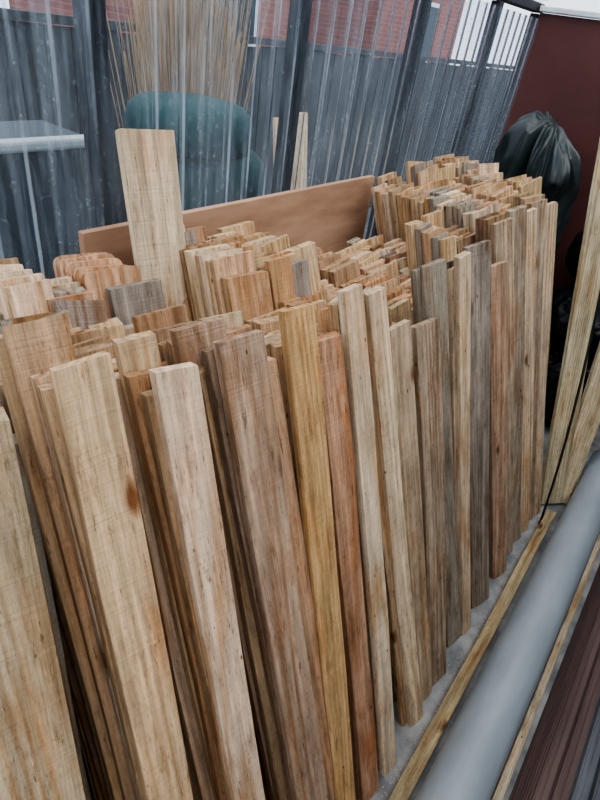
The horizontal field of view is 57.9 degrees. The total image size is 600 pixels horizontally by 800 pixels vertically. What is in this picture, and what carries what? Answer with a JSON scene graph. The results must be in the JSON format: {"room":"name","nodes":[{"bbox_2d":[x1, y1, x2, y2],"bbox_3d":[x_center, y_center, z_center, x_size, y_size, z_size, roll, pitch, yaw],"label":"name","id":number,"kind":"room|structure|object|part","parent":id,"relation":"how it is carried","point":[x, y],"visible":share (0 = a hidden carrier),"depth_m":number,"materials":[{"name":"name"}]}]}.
{"room":"lumber storage yard","nodes":[
{"label":"lumber storage yard","id":0,"kind":"room"},
{"bbox_2d":[9,0,289,47],"bbox_3d":[-2.092,-5.688,7.573,3.000,3.200,2.500,29,40,26],"label":"brick wall","id":1,"kind":"structure","parent":0,"point":[63,7],"depth_m":7.35,"materials":[{"name":"red brick"}]},
{"bbox_2d":[195,0,258,46],"bbox_3d":[-0.908,-5.085,6.862,0.050,1.050,1.100,29,40,26],"label":"window","id":2,"kind":"structure","parent":1,"relation":"in","point":[257,2],"depth_m":7.32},
{"bbox_2d":[201,0,255,43],"bbox_3d":[-0.882,-5.070,6.848,0.015,0.910,0.960,29,40,26],"label":"window glass","id":3,"kind":"structure","parent":1,"relation":"in","point":[253,5],"depth_m":7.10,"materials":[{"name":"glass"}]},
{"bbox_2d":[0,0,537,278],"bbox_3d":[-0.317,-0.231,1.513,0.018,1.720,4.280,29,40,26],"label":"wall","id":4,"kind":"structure","parent":0,"point":[51,40],"depth_m":1.89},
{"bbox_2d":[358,422,599,799],"bbox_3d":[0.350,0.913,1.614,2.080,0.090,4.350,29,40,26],"label":"floor","id":5,"kind":"structure","parent":0,"point":[402,734],"depth_m":1.72,"materials":[{"name":"concrete"}]},
{"bbox_2d":[78,175,374,264],"bbox_3d":[-0.171,-0.069,1.814,0.025,1.193,1.130,29,40,26],"label":"plywood sheet","id":6,"kind":"object","parent":5,"relation":"on","point":[329,215],"visible":0.26,"depth_m":1.59,"materials":[{"name":"brown wood"}]},
{"bbox_2d":[0,128,557,799],"bbox_3d":[-0.008,0.232,1.248,0.937,1.424,2.891,29,40,26],"label":"boards","id":7,"kind":"object","parent":5,"relation":"on","point":[257,490],"visible":1,"depth_m":0.93,"materials":[{"name":"brown wood"}]},
{"bbox_2d":[72,0,544,239],"bbox_3d":[0.499,-0.047,0.944,2.100,2.330,4.350,29,40,26],"label":"frame","id":8,"kind":"object","parent":5,"relation":"on","point":[92,54],"visible":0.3,"depth_m":1.41,"materials":[{"name":"grey metal"}]},
{"bbox_3d":[-0.475,-0.163,1.380,0.040,1.760,0.046,29,40,26],"label":"post","id":9,"kind":"part","parent":8,"relation":"part of","materials":[{"name":"grey metal"}]},
{"bbox_3d":[-0.097,-0.403,1.808,0.040,1.760,0.046,29,40,26],"label":"post","id":10,"kind":"part","parent":8,"relation":"part of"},
{"bbox_3d":[0.295,-0.650,2.250,0.040,1.760,0.046,29,40,26],"label":"post","id":11,"kind":"part","parent":8,"relation":"part of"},
{"bbox_3d":[0.683,-0.896,2.688,0.040,1.760,0.046,29,40,26],"label":"post","id":12,"kind":"part","parent":8,"relation":"part of","materials":[{"name":"grey metal"}]},
{"bbox_3d":[0.983,-1.086,3.026,0.040,1.760,0.046,29,40,26],"label":"post","id":13,"kind":"part","parent":8,"relation":"part of","materials":[{"name":"grey metal"}]},
{"bbox_3d":[-0.209,-0.994,1.040,0.054,0.035,4.350,29,40,26],"label":"wall plate","id":14,"kind":"part","parent":8,"relation":"part of","materials":[{"name":"grey metal"}]},
{"bbox_2d":[378,517,538,798],"bbox_3d":[0.560,0.800,1.793,0.041,0.002,1.541,29,40,26],"label":"scattered sawdust","id":15,"kind":"object","parent":5,"relation":"on","point":[538,517],"visible":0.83,"depth_m":1.61},
{"bbox_2d":[415,449,599,799],"bbox_3d":[0.728,0.765,1.740,0.160,0.160,2.400,29,40,26],"label":"pipe","id":16,"kind":"object","parent":5,"relation":"on","point":[469,765],"visible":1,"depth_m":1.60,"materials":[{"name":"grey plastic"}]},
{"bbox_2d":[493,110,580,250],"bbox_3d":[1.072,-0.680,2.776,0.442,1.404,0.492,29,40,26],"label":"garbage bag","id":17,"kind":"object","parent":5,"relation":"on","point":[535,146],"visible":0.33,"depth_m":2.35,"materials":[{"name":"black plastic"}]},
{"bbox_2d":[490,533,599,799],"bbox_3d":[0.795,0.864,1.736,0.025,0.024,2.301,29,40,26],"label":"batten","id":18,"kind":"object","parent":5,"relation":"on","point":[503,782],"visible":0.83,"depth_m":1.66,"materials":[{"name":"brown wood"}]},
{"bbox_2d":[509,564,599,799],"bbox_3d":[0.831,0.965,1.435,0.354,0.216,1.750,29,40,26],"label":"boards","id":19,"kind":"object","parent":5,"relation":"on","point":[562,759],"visible":1,"depth_m":1.50,"materials":[{"name":"brown wood"}]},
{"bbox_2d":[544,343,593,425],"bbox_3d":[1.420,-0.096,2.842,0.441,0.480,0.414,29,40,26],"label":"sack","id":20,"kind":"object","parent":5,"relation":"on","point":[555,357],"visible":0.17,"depth_m":2.73,"materials":[{"name":"black plastic"}]},
{"bbox_2d":[550,283,599,358],"bbox_3d":[1.423,-0.410,2.651,0.398,0.357,0.410,-13,40,-28],"label":"sack","id":21,"kind":"object","parent":20,"relation":"on","point":[562,298],"visible":0.44,"depth_m":2.60,"materials":[{"name":"black plastic"}]},
{"bbox_2d":[565,229,583,280],"bbox_3d":[1.455,-0.702,2.477,0.395,0.391,0.376,13,35,5],"label":"sack","id":22,"kind":"object","parent":21,"relation":"on","point":[573,254],"visible":0.35,"depth_m":2.50,"materials":[{"name":"black plastic"}]},
{"bbox_2d":[538,291,599,523],"bbox_3d":[1.102,-0.114,2.145,0.022,1.219,0.520,7,35,-3],"label":"rod","id":23,"kind":"object","parent":5,"relation":"on","point":[598,300],"visible":0.98,"depth_m":2.15,"materials":[{"name":"brown wood"}]},
{"bbox_2d":[541,139,599,503],"bbox_3d":[1.136,-0.316,2.186,0.110,1.497,0.593,-2,36,-15],"label":"plank","id":24,"kind":"object","parent":5,"relation":"on","point":[587,284],"visible":0.86,"depth_m":2.20,"materials":[{"name":"brown wood"}]},
{"bbox_2d":[562,342,599,503],"bbox_3d":[1.265,0.073,2.404,0.080,0.672,0.490,17,36,11],"label":"plank","id":25,"kind":"object","parent":5,"relation":"on","point":[590,400],"visible":0.69,"depth_m":2.39,"materials":[{"name":"brown wood"}]},
{"bbox_2d":[571,403,599,495],"bbox_3d":[1.315,0.150,2.479,0.066,0.477,0.416,21,37,16],"label":"plank","id":26,"kind":"object","parent":5,"relation":"on","point":[596,422],"visible":0.32,"depth_m":2.46,"materials":[{"name":"brown wood"}]},
{"bbox_2d":[493,13,599,344],"bbox_3d":[1.790,-0.626,2.558,2.030,1.765,0.035,29,40,26],"label":"wall","id":27,"kind":"structure","parent":0,"point":[560,75],"depth_m":2.56,"materials":[{"name":"red paint"}]},
{"bbox_2d":[539,6,599,19],"bbox_3d":[1.901,-1.347,2.038,2.030,0.022,0.060,29,40,26],"label":"trim","id":28,"kind":"structure","parent":27,"relation":"on","point":[545,9],"depth_m":2.41,"materials":[{"name":"white paint"}]},
{"label":"outside","id":29,"kind":"structure","parent":0,"visible":0},
{"bbox_2d":[363,207,371,238],"bbox_3d":[-3.825,-4.365,8.183,14.920,0.060,18.000,29,40,26],"label":"ground","id":30,"kind":"structure","parent":29,"point":[370,208],"depth_m":5.59,"materials":[{"name":"grey concrete"}]},
{"bbox_2d":[0,120,84,278],"bbox_3d":[-1.045,-0.108,1.633,0.265,1.270,0.920,29,40,26],"label":"table","id":31,"kind":"object","parent":30,"relation":"on","point":[54,185],"visible":0.23,"depth_m":1.52,"materials":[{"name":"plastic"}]},
{"bbox_3d":[-0.973,-0.613,1.286,0.240,0.025,0.920,29,40,26],"label":"lid","id":32,"kind":"part","parent":31,"relation":"part of","materials":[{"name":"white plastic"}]},
{"bbox_2d":[106,0,269,128],"bbox_3d":[-0.646,-1.462,3.006,0.610,2.000,0.996,26,38,22],"label":"bundle","id":33,"kind":"object","parent":30,"relation":"on","point":[200,79],"visible":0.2,"depth_m":2.64,"materials":[{"name":"beige wood"}]},
{"bbox_2d":[124,92,264,210],"bbox_3d":[-0.460,-0.571,2.366,0.524,1.337,0.547,29,40,26],"label":"armchair","id":34,"kind":"object","parent":30,"relation":"on","point":[212,116],"visible":0.35,"depth_m":1.91,"materials":[{"name":"teal fabric"}]},
{"bbox_3d":[-0.405,-1.029,2.006,0.470,0.167,0.470,29,40,26],"label":"lid","id":35,"kind":"part","parent":34,"relation":"part of","materials":[{"name":"teal fabric"}]},
{"bbox_2d":[0,8,513,229],"bbox_3d":[0.595,-2.567,5.306,0.075,1.450,16.040,29,40,26],"label":"fence","id":36,"kind":"object","parent":30,"relation":"on","point":[27,86],"visible":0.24,"depth_m":4.27,"materials":[{"name":"grey metal"}]},
{"bbox_2d":[273,112,307,189],"bbox_3d":[-0.124,-0.926,3.032,0.228,1.246,1.039,29,40,26],"label":"planks","id":37,"kind":"object","parent":30,"relation":"on","point":[301,182],"visible":0.09,"depth_m":2.95,"materials":[{"name":"brown wood"}]},
{"bbox_2d":[308,0,464,64],"bbox_3d":[1.312,-8.123,11.813,3.000,3.200,3.400,29,40,26],"label":"brick wall","id":38,"kind":"structure","parent":30,"relation":"on","point":[342,8],"depth_m":10.38,"materials":[{"name":"red brick"}]},
{"bbox_2d":[420,6,438,55],"bbox_3d":[2.521,-7.505,11.088,0.015,0.910,0.960,29,40,26],"label":"window glass","id":39,"kind":"structure","parent":38,"relation":"in","point":[433,14],"depth_m":11.23,"materials":[{"name":"glass"}]},
{"bbox_2d":[426,2,439,62],"bbox_3d":[2.496,-7.519,11.103,0.050,1.050,1.100,29,40,26],"label":"window","id":40,"kind":"structure","parent":38,"relation":"in","point":[436,5],"depth_m":11.01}
]}

